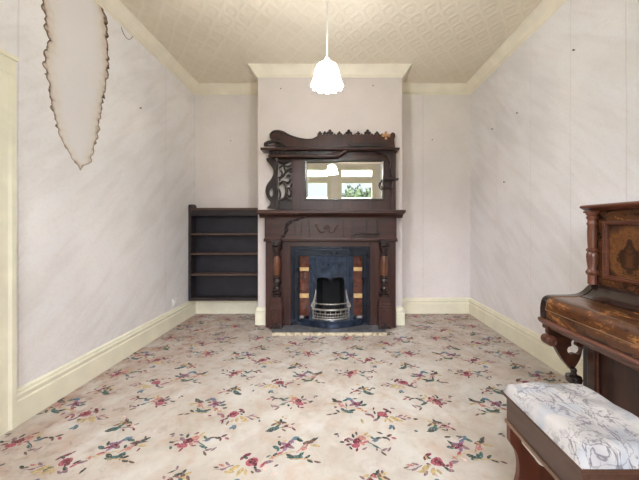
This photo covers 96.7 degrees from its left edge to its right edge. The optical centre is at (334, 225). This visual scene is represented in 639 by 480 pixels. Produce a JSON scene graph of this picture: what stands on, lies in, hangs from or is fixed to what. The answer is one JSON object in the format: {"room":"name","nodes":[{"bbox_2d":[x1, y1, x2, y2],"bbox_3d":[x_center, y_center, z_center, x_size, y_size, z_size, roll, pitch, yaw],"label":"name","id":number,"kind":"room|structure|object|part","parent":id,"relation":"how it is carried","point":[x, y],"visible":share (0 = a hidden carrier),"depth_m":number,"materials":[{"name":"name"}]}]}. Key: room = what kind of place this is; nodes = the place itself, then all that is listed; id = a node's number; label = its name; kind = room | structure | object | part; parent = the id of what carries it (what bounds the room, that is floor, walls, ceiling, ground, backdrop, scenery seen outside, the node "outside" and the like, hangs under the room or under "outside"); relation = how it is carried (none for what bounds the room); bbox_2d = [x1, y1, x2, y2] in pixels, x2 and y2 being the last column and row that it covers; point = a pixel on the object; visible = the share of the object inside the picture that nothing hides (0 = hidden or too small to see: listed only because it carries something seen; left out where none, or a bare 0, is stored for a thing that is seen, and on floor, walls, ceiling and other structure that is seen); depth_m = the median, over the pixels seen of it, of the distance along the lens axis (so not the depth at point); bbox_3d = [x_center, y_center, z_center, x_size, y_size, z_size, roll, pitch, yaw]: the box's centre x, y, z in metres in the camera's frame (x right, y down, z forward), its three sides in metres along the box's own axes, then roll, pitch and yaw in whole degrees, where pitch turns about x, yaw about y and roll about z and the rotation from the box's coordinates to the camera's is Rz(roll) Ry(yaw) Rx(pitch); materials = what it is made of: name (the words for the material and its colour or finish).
{"room":"living room","nodes":[
{"label":"living room","id":0,"kind":"room"},
{"bbox_2d":[0,0,194,387],"bbox_3d":[-1.883,-0.343,1.225,0.124,2.955,5.150,0,0,0],"label":"wall","id":1,"kind":"structure","parent":0,"point":[106,182],"depth_m":2.14,"materials":[{"name":"paint"}]},
{"bbox_2d":[0,48,18,435],"bbox_3d":[-1.807,0.092,1.101,0.036,2.086,1.011,0,0,0],"label":"trim","id":2,"kind":"structure","parent":1,"relation":"attached to","point":[8,78],"depth_m":1.57,"materials":[{"name":"beige paint"}]},
{"bbox_2d":[17,301,195,425],"bbox_3d":[-1.812,1.034,1.225,0.026,0.202,4.950,0,0,0],"label":"baseboard","id":3,"kind":"structure","parent":1,"relation":"attached to","point":[35,396],"depth_m":2.08,"materials":[{"name":"beige paint"}]},
{"bbox_2d":[94,0,197,94],"bbox_3d":[-1.781,-1.764,1.225,0.088,0.112,4.950,0,0,0],"label":"trim","id":4,"kind":"structure","parent":1,"relation":"attached to","point":[116,9],"depth_m":2.68,"materials":[{"name":"paint"}]},
{"bbox_2d":[172,297,176,307],"bbox_3d":[-1.813,0.863,3.219,0.021,0.100,0.090,0,0,0],"label":"wall socket","id":5,"kind":"object","parent":1,"relation":"attached to","point":[174,300],"visible":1,"depth_m":3.19,"materials":[{"name":"white plastic"}]},
{"bbox_2d":[0,314,568,479],"bbox_3d":[-0.033,1.184,1.225,3.785,0.102,5.150,0,0,0],"label":"floor","id":6,"kind":"structure","parent":0,"point":[214,396],"depth_m":1.76,"materials":[{"name":"carpet"}]},
{"bbox_2d":[272,325,386,335],"bbox_3d":[-0.060,1.117,3.047,1.190,0.032,0.225,0,0,0],"label":"hearth","id":7,"kind":"object","parent":6,"relation":"on","point":[287,330],"visible":0.77,"depth_m":2.96,"materials":[{"name":"stone"}]},
{"bbox_2d":[500,381,638,479],"bbox_3d":[0.836,0.872,0.964,0.330,0.525,0.383,0,0,0],"label":"stool","id":8,"kind":"object","parent":6,"relation":"on","point":[563,431],"visible":1,"depth_m":0.92,"materials":[{"name":"white fabric"}]},
{"bbox_3d":[0.836,0.959,1.126,0.310,0.352,0.022,0,0,0],"label":"leg","id":9,"kind":"part","parent":8,"relation":"part of","materials":[{"name":"brown wood"}]},
{"bbox_2d":[538,201,638,417],"bbox_3d":[1.389,0.512,0.770,0.630,1.245,1.504,0,0,0],"label":"upright piano","id":10,"kind":"object","parent":6,"relation":"on","point":[602,319],"visible":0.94,"depth_m":1.34,"materials":[{"name":"brown wood"}]},
{"bbox_3d":[1.202,0.643,1.486,0.190,0.212,0.020,0,0,0],"label":"leg","id":11,"kind":"part","parent":10,"relation":"part of","materials":[{"name":"brown wood"}]},
{"bbox_3d":[1.391,0.528,1.483,0.617,1.213,0.034,0,0,0],"label":"panel","id":12,"kind":"part","parent":10,"relation":"part of","materials":[{"name":"brown wood"}]},
{"bbox_3d":[1.230,0.934,1.464,0.074,0.402,0.074,0,0,0],"label":"turned post","id":13,"kind":"part","parent":10,"relation":"part of","materials":[{"name":"brown wood"}]},
{"bbox_3d":[1.507,-0.094,0.770,0.394,0.032,1.504,0,0,0],"label":"lid","id":14,"kind":"part","parent":10,"relation":"part of","materials":[{"name":"brown wood"}]},
{"bbox_3d":[1.327,0.775,0.770,0.017,0.480,1.391,0,0,0],"label":"panel","id":15,"kind":"part","parent":10,"relation":"part of","materials":[{"name":"brown wood"}]},
{"bbox_3d":[1.360,0.119,1.320,0.020,0.288,0.232,0,0,0],"label":"panel moulding","id":16,"kind":"part","parent":10,"relation":"part of","materials":[{"name":"brown wood"}]},
{"bbox_3d":[1.372,0.119,1.320,0.006,0.296,0.240,0,0,0],"label":"veneer panel","id":17,"kind":"part","parent":10,"relation":"part of","materials":[{"name":"brown wood"}]},
{"bbox_2d":[258,78,401,324],"bbox_3d":[-0.058,-0.343,3.485,1.658,2.955,0.430,0,0,0],"label":"wall","id":18,"kind":"structure","parent":0,"point":[296,109],"depth_m":3.27,"materials":[{"name":"paint"}]},
{"bbox_2d":[248,64,411,83],"bbox_3d":[-0.058,-1.764,3.441,1.834,0.112,0.518,0,0,0],"label":"trim","id":19,"kind":"structure","parent":18,"relation":"attached to","point":[258,70],"depth_m":3.22,"materials":[{"name":"paint"}]},
{"bbox_2d":[291,247,369,327],"bbox_3d":[-0.052,0.666,3.274,0.876,0.868,0.452,0,0,0],"label":"fireplace","id":20,"kind":"object","parent":18,"relation":"attached to","point":[330,286],"visible":0.99,"depth_m":3.18,"materials":[{"name":"metal"}]},
{"bbox_3d":[-0.249,0.704,3.221,0.086,0.733,0.090,0,0,0],"label":"post","id":21,"kind":"part","parent":20,"relation":"part of","materials":[{"name":"metal"}]},
{"bbox_2d":[317,256,344,280],"bbox_3d":[-0.050,0.478,3.198,0.314,0.281,0.028,0,0,0],"label":"hood","id":22,"kind":"object","parent":20,"relation":"attached to","point":[330,267],"depth_m":3.19,"materials":[{"name":"metal"}]},
{"bbox_3d":[0.158,0.704,3.221,0.100,0.733,0.090,0,0,0],"label":"post","id":23,"kind":"part","parent":20,"relation":"part of","materials":[{"name":"metal"}]},
{"bbox_2d":[256,210,405,328],"bbox_3d":[-0.043,0.480,3.152,1.601,1.309,0.234,0,0,0],"label":"mantelpiece","id":24,"kind":"object","parent":18,"relation":"attached to","point":[376,230],"visible":1,"depth_m":3.14,"materials":[{"name":"brown wood"}]},
{"bbox_2d":[260,129,399,209],"bbox_3d":[-0.055,-0.635,3.183,1.524,0.920,0.157,0,0,0],"label":"overmantel","id":25,"kind":"object","parent":24,"relation":"on","point":[330,171],"visible":1,"depth_m":3.20,"materials":[{"name":"brown wood"}]},
{"bbox_3d":[-0.650,-0.485,3.170,0.038,0.620,0.037,0,0,0],"label":"post","id":26,"kind":"part","parent":25,"relation":"part of","materials":[{"name":"brown wood"}]},
{"bbox_3d":[-0.302,-0.799,3.135,0.863,0.089,0.033,0,0,0],"label":"gallery rail","id":27,"kind":"part","parent":25,"relation":"part of","materials":[{"name":"brown wood"}]},
{"bbox_2d":[260,147,399,152],"bbox_3d":[-0.055,-0.847,3.183,1.524,0.025,0.157,0,0,0],"label":"shelf","id":28,"kind":"object","parent":25,"relation":"attached to","point":[264,149],"depth_m":3.11,"materials":[{"name":"brown wood"}]},
{"bbox_3d":[0.020,-0.526,3.231,1.321,0.702,0.062,0,0,0],"label":"panel","id":29,"kind":"part","parent":25,"relation":"part of","materials":[{"name":"brown wood"}]},
{"bbox_2d":[304,159,384,200],"bbox_3d":[0.105,-0.519,3.206,0.915,0.470,0.028,0,0,0],"label":"mirror","id":30,"kind":"object","parent":25,"relation":"attached to","point":[324,179],"depth_m":3.21,"materials":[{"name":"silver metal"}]},
{"bbox_3d":[0.358,-0.915,3.195,0.432,0.046,0.014,0,0,0],"label":"crest moulding","id":31,"kind":"part","parent":25,"relation":"part of","materials":[{"name":"brown wood"}]},
{"bbox_2d":[382,178,398,179],"bbox_3d":[0.618,-0.519,3.158,0.174,0.015,0.066,0,0,0],"label":"shelf","id":32,"kind":"object","parent":25,"relation":"attached to","point":[382,178],"depth_m":3.13,"materials":[{"name":"brown wood"}]},
{"bbox_3d":[0.660,-0.526,3.185,0.040,0.702,0.030,0,0,0],"label":"post","id":33,"kind":"part","parent":25,"relation":"part of","materials":[{"name":"brown wood"}]},
{"bbox_2d":[256,210,405,217],"bbox_3d":[-0.043,-0.132,3.152,1.601,0.084,0.234,0,0,0],"label":"mantel shelf","id":34,"kind":"object","parent":24,"relation":"attached to","point":[262,213],"depth_m":3.04,"materials":[{"name":"brown wood"}]},
{"bbox_3d":[-0.049,0.155,3.145,1.477,0.036,0.036,0,0,0],"label":"frieze moulding","id":35,"kind":"part","parent":24,"relation":"part of","materials":[{"name":"brown wood"}]},
{"bbox_3d":[0.330,0.111,3.131,0.323,0.071,0.016,0,0,0],"label":"fret rail","id":36,"kind":"part","parent":24,"relation":"part of","materials":[{"name":"brown wood"}]},
{"bbox_2d":[120,0,541,82],"bbox_3d":[-0.033,-1.870,1.225,3.785,0.100,5.150,0,0,0],"label":"ceiling","id":37,"kind":"structure","parent":0,"point":[215,41],"depth_m":2.69,"materials":[{"name":"beige paint"}]},
{"bbox_2d":[311,0,342,93],"bbox_3d":[-0.049,-1.339,1.750,0.203,0.960,0.203,0,0,0],"label":"pendant lamp","id":38,"kind":"object","parent":37,"relation":"hanging from","point":[326,79],"visible":1,"depth_m":1.75,"materials":[{"name":"white"}]},
{"bbox_3d":[-0.049,-0.929,1.750,0.203,0.139,0.203,0,0,0],"label":"lamp shade","id":39,"kind":"part","parent":38,"relation":"part of","materials":[{"name":"white glass"}]},
{"bbox_3d":[-0.049,-1.419,1.750,0.010,0.762,0.010,0,0,0],"label":"cord","id":40,"kind":"part","parent":38,"relation":"part of","materials":[{"name":"white plastic"}]},
{"bbox_3d":[-0.049,-0.926,1.750,0.060,0.084,0.060,0,0,0],"label":"bulb","id":41,"kind":"part","parent":38,"relation":"part of","materials":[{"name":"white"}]},
{"bbox_2d":[195,95,469,297],"bbox_3d":[-0.033,-0.343,3.760,3.585,2.955,0.120,0,0,0],"label":"wall","id":42,"kind":"structure","parent":0,"point":[435,172],"depth_m":3.70,"materials":[{"name":"paint"}]},
{"bbox_2d":[188,204,257,300],"bbox_3d":[-1.357,0.328,3.589,0.931,1.202,0.152,0,0,0],"label":"bookcase","id":43,"kind":"object","parent":42,"relation":"attached to","point":[222,242],"visible":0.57,"depth_m":3.65,"materials":[{"name":"black wood"}]},
{"bbox_3d":[-1.804,0.328,3.595,0.036,1.202,0.140,0,0,0],"label":"panel","id":44,"kind":"part","parent":43,"relation":"part of","materials":[{"name":"black wood"}]},
{"bbox_3d":[-1.349,0.910,3.590,0.873,0.037,0.126,0,0,0],"label":"shelf","id":45,"kind":"part","parent":43,"relation":"part of","materials":[{"name":"brown wood"}]},
{"bbox_3d":[-1.349,0.607,3.591,0.873,0.022,0.124,0,0,0],"label":"shelf","id":46,"kind":"part","parent":43,"relation":"part of","materials":[{"name":"brown wood"}]},
{"bbox_3d":[-1.349,0.348,3.591,0.873,0.022,0.124,0,0,0],"label":"shelf","id":47,"kind":"part","parent":43,"relation":"part of","materials":[{"name":"brown wood"}]},
{"bbox_3d":[-1.349,0.102,3.591,0.873,0.022,0.124,0,0,0],"label":"shelf","id":48,"kind":"part","parent":43,"relation":"part of","materials":[{"name":"brown wood"}]},
{"bbox_2d":[195,83,257,94],"bbox_3d":[-1.356,-1.764,3.656,0.938,0.112,0.088,0,0,0],"label":"trim","id":49,"kind":"structure","parent":42,"relation":"attached to","point":[202,88],"depth_m":3.66,"materials":[{"name":"paint"}]},
{"bbox_2d":[196,298,469,324],"bbox_3d":[-0.033,1.034,3.472,3.585,0.202,0.456,0,0,0],"label":"baseboard","id":50,"kind":"structure","parent":42,"relation":"attached to","point":[410,305],"depth_m":3.67,"materials":[{"name":"beige paint"}]},
{"bbox_2d":[402,83,469,94],"bbox_3d":[1.266,-1.764,3.656,0.989,0.112,0.088,0,0,0],"label":"trim","id":51,"kind":"structure","parent":42,"relation":"attached to","point":[407,88],"depth_m":3.66,"materials":[{"name":"paint"}]},
{"bbox_2d":[470,0,638,356],"bbox_3d":[1.820,-0.343,1.225,0.120,2.955,5.150,0,0,0],"label":"wall","id":52,"kind":"structure","parent":0,"point":[571,142],"depth_m":2.32,"materials":[{"name":"paint"}]},
{"bbox_2d":[466,0,566,94],"bbox_3d":[1.716,-1.764,1.225,0.088,0.112,4.950,0,0,0],"label":"trim","id":53,"kind":"structure","parent":52,"relation":"attached to","point":[545,9],"depth_m":2.68,"materials":[{"name":"paint"}]},
{"bbox_2d":[469,298,582,384],"bbox_3d":[1.747,1.034,1.225,0.026,0.202,4.950,0,0,0],"label":"baseboard","id":54,"kind":"structure","parent":52,"relation":"attached to","point":[525,338],"depth_m":2.64,"materials":[{"name":"beige paint"}]}
]}

